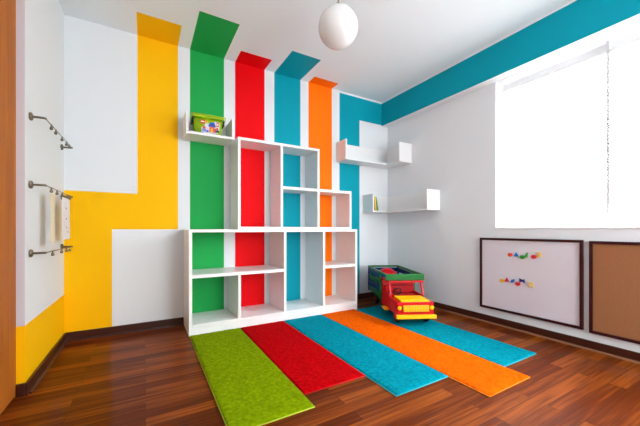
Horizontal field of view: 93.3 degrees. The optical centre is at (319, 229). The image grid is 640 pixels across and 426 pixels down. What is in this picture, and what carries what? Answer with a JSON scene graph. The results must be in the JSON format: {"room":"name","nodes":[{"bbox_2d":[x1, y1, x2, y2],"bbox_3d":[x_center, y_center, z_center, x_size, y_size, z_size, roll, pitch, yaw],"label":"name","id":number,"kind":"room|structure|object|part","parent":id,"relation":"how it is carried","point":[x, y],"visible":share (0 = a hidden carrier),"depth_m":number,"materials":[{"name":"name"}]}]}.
{"room":"children's room","nodes":[
{"label":"children's room","id":0,"kind":"room"},
{"bbox_2d":[16,0,63,383],"bbox_3d":[-1.785,-0.393,1.911,0.100,2.500,0.866,0,0,-30],"label":"wall","id":1,"kind":"structure","parent":0,"point":[44,19],"depth_m":1.83,"materials":[{"name":"white paint"}]},
{"bbox_2d":[0,0,15,414],"bbox_3d":[-1.332,-0.206,1.178,0.099,2.103,0.853,0,0,-30],"label":"door","id":2,"kind":"structure","parent":1,"relation":"in","point":[7,7],"depth_m":1.44,"materials":[{"name":"orange wood"}]},
{"bbox_2d":[15,383,23,397],"bbox_3d":[-1.535,0.824,1.546,0.033,0.066,0.012,0,0,-30],"label":"baseboard","id":3,"kind":"structure","parent":1,"relation":"attached to","point":[19,388],"depth_m":1.54,"materials":[{"name":"brown wood"}]},
{"bbox_2d":[16,0,24,326],"bbox_3d":[-1.568,-0.573,1.535,0.099,2.140,0.001,0,0,-30],"label":"trim","id":4,"kind":"structure","parent":1,"relation":"attached to","point":[20,4],"depth_m":1.55,"materials":[{"name":"grey paint"}]},
{"bbox_2d":[24,333,67,395],"bbox_3d":[-1.728,0.824,1.927,0.014,0.066,0.866,0,0,-30],"label":"baseboard","id":5,"kind":"structure","parent":1,"relation":"attached to","point":[36,374],"depth_m":1.78,"materials":[{"name":"brown wood"}]},
{"bbox_2d":[29,112,72,149],"bbox_3d":[-1.703,-0.605,1.944,0.072,0.050,0.745,0,0,-30],"label":"rail","id":6,"kind":"object","parent":1,"relation":"attached to","point":[31,116],"visible":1,"depth_m":1.79,"materials":[{"name":"silver metal"}]},
{"bbox_3d":[-1.526,-0.609,1.646,0.058,0.013,0.020,0,0,-30],"label":"arm","id":7,"kind":"part","parent":6,"relation":"part of","materials":[{"name":"silver metal"}]},
{"bbox_3d":[-1.680,-0.609,1.957,0.006,0.006,0.677,0,0,-30],"label":"rod","id":8,"kind":"part","parent":6,"relation":"part of","materials":[{"name":"silver metal"}]},
{"bbox_2d":[29,181,72,199],"bbox_3d":[-1.703,-0.238,1.944,0.072,0.050,0.745,0,0,-30],"label":"rail","id":9,"kind":"object","parent":1,"relation":"attached to","point":[31,184],"visible":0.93,"depth_m":1.76,"materials":[{"name":"silver metal"}]},
{"bbox_2d":[50,193,54,242],"bbox_3d":[-1.611,-0.066,1.823,0.005,0.296,0.110,0,0,-30],"label":"paper sheet","id":10,"kind":"object","parent":9,"relation":"hanging from","point":[52,196],"visible":1,"depth_m":1.81,"materials":[{"name":"beige paper"}]},
{"bbox_2d":[62,197,69,238],"bbox_3d":[-1.758,-0.073,2.096,0.006,0.281,0.240,0,0,-30],"label":"paper sheet","id":11,"kind":"object","parent":9,"relation":"hanging from","point":[65,202],"visible":1,"depth_m":2.06,"materials":[{"name":"white paper"}]},
{"bbox_2d":[29,244,72,256],"bbox_3d":[-1.703,0.132,1.944,0.072,0.050,0.745,0,0,-30],"label":"rail","id":12,"kind":"object","parent":1,"relation":"attached to","point":[31,253],"visible":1,"depth_m":1.78,"materials":[{"name":"silver metal"}]},
{"bbox_2d":[64,15,387,332],"bbox_3d":[-0.562,-0.393,3.176,3.484,2.500,0.100,0,0,-30],"label":"wall","id":13,"kind":"structure","parent":0,"point":[132,178],"depth_m":2.71,"materials":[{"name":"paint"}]},
{"bbox_2d":[66,317,183,341],"bbox_3d":[-1.593,0.824,2.514,0.837,0.066,0.014,0,0,-30],"label":"baseboard","id":14,"kind":"structure","parent":13,"relation":"attached to","point":[151,324],"depth_m":2.49,"materials":[{"name":"brown wood"}]},
{"bbox_2d":[183,111,233,145],"bbox_3d":[-1.005,-0.898,2.720,0.400,0.186,0.245,0,0,-30],"label":"wall shelf","id":15,"kind":"object","parent":13,"relation":"attached to","point":[226,137],"visible":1,"depth_m":2.70,"materials":[{"name":"white laminate"}]},
{"bbox_3d":[-1.169,-0.909,2.625,0.020,0.164,0.245,0,0,-30],"label":"panel","id":16,"kind":"part","parent":15,"relation":"part of","materials":[{"name":"white laminate"}]},
{"bbox_3d":[-1.063,-0.909,2.819,0.360,0.164,0.015,0,0,-30],"label":"panel","id":17,"kind":"part","parent":15,"relation":"part of","materials":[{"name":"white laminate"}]},
{"bbox_2d":[190,112,225,134],"bbox_3d":[-1.005,-0.913,2.699,0.292,0.172,0.201,0,0,-28],"label":"tub","id":18,"kind":"object","parent":15,"relation":"on","point":[204,123],"visible":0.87,"depth_m":2.63,"materials":[{"name":"green plastic"}]},
{"bbox_3d":[-1.009,-0.985,2.707,0.261,0.029,0.184,0,0,-28],"label":"lid","id":19,"kind":"part","parent":18,"relation":"part of","materials":[{"name":"green plastic"}]},
{"bbox_3d":[-0.977,-0.973,2.647,0.292,0.044,0.082,0,0,-28],"label":"handle","id":20,"kind":"part","parent":18,"relation":"part of","materials":[{"name":"green plastic"}]},
{"bbox_3d":[-1.005,-0.816,2.720,0.400,0.022,0.245,0,0,-30],"label":"panel","id":21,"kind":"part","parent":15,"relation":"part of","materials":[{"name":"white laminate"}]},
{"bbox_3d":[-0.841,-0.909,2.815,0.020,0.164,0.245,0,0,-30],"label":"panel","id":22,"kind":"part","parent":15,"relation":"part of","materials":[{"name":"white laminate"}]},
{"bbox_2d":[357,292,374,298],"bbox_3d":[0.550,0.824,3.754,0.780,0.066,0.014,0,0,-30],"label":"baseboard","id":23,"kind":"structure","parent":13,"relation":"attached to","point":[368,294],"depth_m":3.75,"materials":[{"name":"brown wood"}]},
{"bbox_2d":[336,139,411,168],"bbox_3d":[0.639,-0.902,3.573,0.805,0.228,0.414,0,0,-30],"label":"corner shelf","id":24,"kind":"object","parent":13,"relation":"attached to","point":[346,154],"visible":1,"depth_m":3.64,"materials":[{"name":"white laminate"}]},
{"bbox_3d":[0.245,-0.912,3.470,0.020,0.208,0.199,0,0,-30],"label":"panel","id":25,"kind":"part","parent":24,"relation":"part of","materials":[{"name":"white laminate"}]},
{"bbox_3d":[0.548,-0.912,3.751,0.785,0.208,0.014,0,0,-30],"label":"panel","id":26,"kind":"part","parent":24,"relation":"part of","materials":[{"name":"white laminate"}]},
{"bbox_3d":[0.639,-0.798,3.573,0.805,0.020,0.414,0,0,-30],"label":"panel","id":27,"kind":"part","parent":24,"relation":"part of","materials":[{"name":"white laminate"}]},
{"bbox_3d":[0.980,-0.912,3.774,0.014,0.208,0.380,0,0,-30],"label":"panel","id":28,"kind":"part","parent":24,"relation":"part of","materials":[{"name":"white laminate"}]},
{"bbox_3d":[1.000,-0.912,3.554,0.199,0.208,0.020,0,0,-30],"label":"panel","id":29,"kind":"part","parent":24,"relation":"part of","materials":[{"name":"white laminate"}]},
{"bbox_2d":[59,0,570,101],"bbox_3d":[0.592,-1.693,1.082,3.784,0.100,4.881,0,0,-30],"label":"ceiling","id":30,"kind":"structure","parent":0,"point":[397,45],"depth_m":2.50,"materials":[{"name":"white paint"}]},
{"bbox_2d":[318,0,357,49],"bbox_3d":[0.121,-1.425,2.002,0.262,0.435,0.262,0,0,-30],"label":"pendant lamp","id":31,"kind":"object","parent":30,"relation":"hanging from","point":[338,23],"visible":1,"depth_m":1.91,"materials":[{"name":"white glass"}]},
{"bbox_2d":[0,297,639,425],"bbox_3d":[0.608,0.907,1.103,3.834,0.100,4.901,0,0,-30],"label":"floor","id":32,"kind":"structure","parent":0,"point":[155,377],"depth_m":1.58,"materials":[{"name":"brown wood"}]},
{"bbox_2d":[189,328,314,425],"bbox_3d":[-0.530,0.848,1.923,0.404,0.015,1.332,0,0,-30],"label":"rug","id":33,"kind":"object","parent":32,"relation":"on","point":[248,389],"visible":1,"depth_m":1.66,"materials":[{"name":"green carpet"}]},
{"bbox_2d":[184,229,356,335],"bbox_3d":[-0.417,0.428,2.982,1.665,0.857,0.380,0,0,-30],"label":"bookcase","id":34,"kind":"object","parent":32,"relation":"on","point":[316,302],"visible":0.98,"depth_m":2.92,"materials":[{"name":"white laminate"}]},
{"bbox_3d":[-1.127,0.407,2.571,0.024,0.767,0.380,0,0,-30],"label":"panel","id":35,"kind":"part","parent":34,"relation":"part of","materials":[{"name":"white laminate"}]},
{"bbox_3d":[-0.417,0.012,2.982,1.665,0.024,0.380,0,0,-30],"label":"panel","id":36,"kind":"part","parent":34,"relation":"part of","materials":[{"name":"white laminate"}]},
{"bbox_3d":[-0.417,0.779,2.982,1.617,0.024,0.380,0,0,-30],"label":"panel","id":37,"kind":"part","parent":34,"relation":"part of","materials":[{"name":"white laminate"}]},
{"bbox_2d":[231,137,350,228],"bbox_3d":[-0.262,-0.415,3.132,1.247,0.830,0.275,0,0,-30],"label":"bookcase","id":38,"kind":"object","parent":34,"relation":"on","point":[312,191],"visible":0.93,"depth_m":3.07,"materials":[{"name":"white laminate"}]},
{"bbox_3d":[-0.791,-0.415,2.826,0.024,0.782,0.275,0,0,-30],"label":"panel","id":39,"kind":"part","parent":38,"relation":"part of","materials":[{"name":"white laminate"}]},
{"bbox_3d":[-0.438,-0.818,3.031,0.842,0.024,0.275,0,0,-30],"label":"panel","id":40,"kind":"part","parent":38,"relation":"part of","materials":[{"name":"white laminate"}]},
{"bbox_3d":[-0.262,-0.012,3.132,1.247,0.024,0.275,0,0,-30],"label":"panel","id":41,"kind":"part","parent":38,"relation":"part of","materials":[{"name":"white laminate"}]},
{"bbox_3d":[-0.084,-0.612,3.236,0.024,0.388,0.275,0,0,-30],"label":"panel","id":42,"kind":"part","parent":38,"relation":"part of","materials":[{"name":"white laminate"}]},
{"bbox_3d":[0.102,-0.405,3.343,0.405,0.027,0.275,0,0,-30],"label":"panel","id":43,"kind":"part","parent":38,"relation":"part of","materials":[{"name":"white laminate"}]},
{"bbox_3d":[0.267,-0.207,3.438,0.024,0.367,0.275,0,0,-30],"label":"panel","id":44,"kind":"part","parent":38,"relation":"part of","materials":[{"name":"white laminate"}]},
{"bbox_3d":[0.293,0.407,3.393,0.024,0.767,0.380,0,0,-30],"label":"panel","id":45,"kind":"part","parent":34,"relation":"part of","materials":[{"name":"white laminate"}]},
{"bbox_2d":[240,321,364,394],"bbox_3d":[-0.211,0.848,2.178,0.405,0.015,1.210,0,0,-30],"label":"rug","id":46,"kind":"object","parent":32,"relation":"on","point":[308,365],"visible":0.99,"depth_m":1.98,"materials":[{"name":"red carpet"}]},
{"bbox_2d":[284,315,447,396],"bbox_3d":[0.202,0.848,2.274,0.409,0.015,1.457,0,0,-30],"label":"rug","id":47,"kind":"object","parent":32,"relation":"on","point":[394,371],"visible":0.99,"depth_m":1.99,"materials":[{"name":"teal carpet"}]},
{"bbox_2d":[322,309,529,396],"bbox_3d":[0.614,0.848,2.372,0.403,0.015,1.699,0,0,-30],"label":"rug","id":48,"kind":"object","parent":32,"relation":"on","point":[489,378],"visible":0.98,"depth_m":2.02,"materials":[{"name":"orange carpet"}]},
{"bbox_2d":[356,305,535,366],"bbox_3d":[0.929,0.848,2.630,0.403,0.015,1.529,0,0,-30],"label":"rug","id":49,"kind":"object","parent":32,"relation":"on","point":[500,353],"visible":0.76,"depth_m":2.31,"materials":[{"name":"teal carpet"}]},
{"bbox_2d":[368,265,436,321],"bbox_3d":[0.801,0.635,3.133,0.410,0.410,1.052,0,0,-4],"label":"toy truck","id":50,"kind":"object","parent":49,"relation":"on","point":[398,294],"visible":1,"depth_m":2.90,"materials":[{"name":"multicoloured plastic"}]},
{"bbox_3d":[0.614,0.442,3.280,0.024,0.020,0.734,0,0,-4],"label":"rail","id":51,"kind":"part","parent":50,"relation":"part of","materials":[{"name":"green paint"}]},
{"bbox_3d":[0.623,0.589,3.130,0.018,0.273,0.035,0,0,-4],"label":"corner post","id":52,"kind":"part","parent":50,"relation":"part of","materials":[{"name":"green paint"}]},
{"bbox_3d":[0.765,0.442,3.648,0.328,0.020,0.020,0,0,-4],"label":"rail","id":53,"kind":"part","parent":50,"relation":"part of","materials":[{"name":"green paint"}]},
{"bbox_2d":[376,268,396,284],"bbox_3d":[0.749,0.559,3.376,0.256,0.256,0.256,0,0,-30],"label":"ball","id":54,"kind":"object","parent":50,"relation":"on","point":[385,270],"visible":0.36,"depth_m":3.32,"materials":[{"name":"red paint"}]},
{"bbox_3d":[0.663,0.565,2.865,0.016,0.114,0.057,0,0,-4],"label":"windshield post","id":55,"kind":"part","parent":50,"relation":"part of","materials":[{"name":"red paint"}]},
{"bbox_3d":[0.805,0.604,3.079,0.290,0.071,0.030,0,0,-4],"label":"seat","id":56,"kind":"part","parent":50,"relation":"part of","materials":[{"name":"red paint"}]},
{"bbox_3d":[0.808,0.670,3.039,0.290,0.059,0.120,0,0,-4],"label":"seat","id":57,"kind":"part","parent":50,"relation":"part of","materials":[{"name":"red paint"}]},
{"bbox_3d":[0.967,0.442,3.304,0.024,0.020,0.734,0,0,-4],"label":"rail","id":58,"kind":"part","parent":50,"relation":"part of","materials":[{"name":"green paint"}]},
{"bbox_2d":[403,305,428,311],"bbox_3d":[0.837,0.689,2.630,0.230,0.053,0.019,0,0,-4],"label":"grille","id":59,"kind":"object","parent":50,"relation":"attached to","point":[406,308],"depth_m":2.62,"materials":[{"name":"yellow paint"}]},
{"bbox_3d":[0.976,0.565,2.887,0.016,0.114,0.057,0,0,-4],"label":"windshield post","id":60,"kind":"part","parent":50,"relation":"part of","materials":[{"name":"red paint"}]},
{"bbox_2d":[388,82,639,352],"bbox_3d":[1.882,-0.393,2.430,0.200,2.500,3.641,0,0,-30],"label":"wall","id":61,"kind":"structure","parent":0,"point":[453,142],"depth_m":3.07,"materials":[{"name":"white paint"}]},
{"bbox_2d":[362,189,439,213],"bbox_3d":[0.909,-0.315,3.499,0.412,0.218,0.812,0,0,-30],"label":"corner shelf","id":62,"kind":"object","parent":61,"relation":"attached to","point":[429,200],"visible":1,"depth_m":3.60,"materials":[{"name":"white laminate"}]},
{"bbox_3d":[0.586,-0.325,3.667,0.020,0.198,0.199,0,0,-30],"label":"panel","id":63,"kind":"part","parent":62,"relation":"part of","materials":[{"name":"white laminate"}]},
{"bbox_3d":[0.718,-0.325,3.850,0.392,0.198,0.014,0,0,-30],"label":"panel","id":64,"kind":"part","parent":62,"relation":"part of","materials":[{"name":"white laminate"}]},
{"bbox_3d":[0.909,-0.216,3.499,0.412,0.020,0.812,0,0,-30],"label":"panel","id":65,"kind":"part","parent":62,"relation":"part of","materials":[{"name":"white laminate"}]},
{"bbox_3d":[1.079,-0.325,3.602,0.014,0.198,0.778,0,0,-30],"label":"panel","id":66,"kind":"part","parent":62,"relation":"part of","materials":[{"name":"white laminate"}]},
{"bbox_3d":[1.199,-0.325,3.210,0.199,0.198,0.020,0,0,-30],"label":"panel","id":67,"kind":"part","parent":62,"relation":"part of","materials":[{"name":"white laminate"}]},
{"bbox_2d":[480,238,583,329],"bbox_3d":[1.706,0.401,2.513,0.021,0.647,0.774,0,0,-30],"label":"whiteboard","id":68,"kind":"object","parent":61,"relation":"attached to","point":[556,296],"visible":1,"depth_m":2.44,"materials":[{"name":"white plastic"}]},
{"bbox_2d":[433,301,639,363],"bbox_3d":[2.054,0.824,1.920,0.014,0.066,4.667,0,0,-30],"label":"baseboard","id":69,"kind":"structure","parent":61,"relation":"attached to","point":[617,351],"depth_m":2.35,"materials":[{"name":"brown wood"}]},
{"bbox_2d":[495,22,639,228],"bbox_3d":[2.219,-0.668,1.810,0.174,1.329,2.232,0,0,-30],"label":"window","id":70,"kind":"structure","parent":61,"relation":"in","point":[632,32],"depth_m":2.32,"materials":[{"name":"white"}]},
{"bbox_2d":[502,51,605,226],"bbox_3d":[1.854,-0.643,2.454,0.040,1.243,0.721,0,0,-30],"label":"blind","id":71,"kind":"object","parent":70,"relation":"attached to","point":[546,220],"visible":0.99,"depth_m":2.40,"materials":[{"name":"white fabric"}]},
{"bbox_3d":[1.854,-1.254,2.454,0.040,0.022,0.721,0,0,-30],"label":"head rail","id":72,"kind":"part","parent":71,"relation":"part of","materials":[{"name":"white plastic"}]},
{"bbox_3d":[1.854,-0.030,2.454,0.024,0.016,0.721,0,0,-30],"label":"rail","id":73,"kind":"part","parent":71,"relation":"part of","materials":[{"name":"white"}]},
{"bbox_3d":[1.967,-0.631,2.228,0.002,1.207,0.002,0,0,24],"label":"ladder cord","id":74,"kind":"part","parent":71,"relation":"part of","materials":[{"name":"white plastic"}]},
{"bbox_3d":[2.197,-0.011,1.798,0.124,0.013,2.232,0,0,-30],"label":"sill","id":75,"kind":"part","parent":70,"relation":"part of","materials":[{"name":"white"}]},
{"bbox_2d":[609,37,639,225],"bbox_3d":[2.226,-0.643,1.811,0.040,1.243,0.727,0,0,-30],"label":"blind","id":76,"kind":"object","parent":70,"relation":"attached to","point":[622,214],"visible":1,"depth_m":2.06,"materials":[{"name":"white fabric"}]},
{"bbox_3d":[2.226,-1.254,1.811,0.040,0.022,0.727,0,0,-30],"label":"head rail","id":77,"kind":"part","parent":76,"relation":"part of","materials":[{"name":"white"}]},
{"bbox_3d":[2.226,-0.030,1.811,0.024,0.016,0.727,0,0,-30],"label":"rail","id":78,"kind":"part","parent":76,"relation":"part of","materials":[{"name":"white"}]},
{"bbox_2d":[589,241,639,343],"bbox_3d":[2.110,0.407,1.813,0.021,0.651,0.774,0,0,-30],"label":"cork board","id":79,"kind":"object","parent":61,"relation":"attached to","point":[614,267],"visible":1,"depth_m":2.03,"materials":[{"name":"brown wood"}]},
{"bbox_3d":[2.235,-1.488,1.820,0.200,0.310,2.232,0,0,-30],"label":"wall","id":80,"kind":"structure","parent":0,"visible":0},
{"bbox_2d":[382,0,639,127],"bbox_3d":[2.012,-1.488,1.904,0.103,0.310,4.681,0,0,-30],"label":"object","id":81,"kind":"structure","parent":80,"relation":"attached to","point":[574,24],"depth_m":2.47,"materials":[{"name":"teal paint"}]}
]}

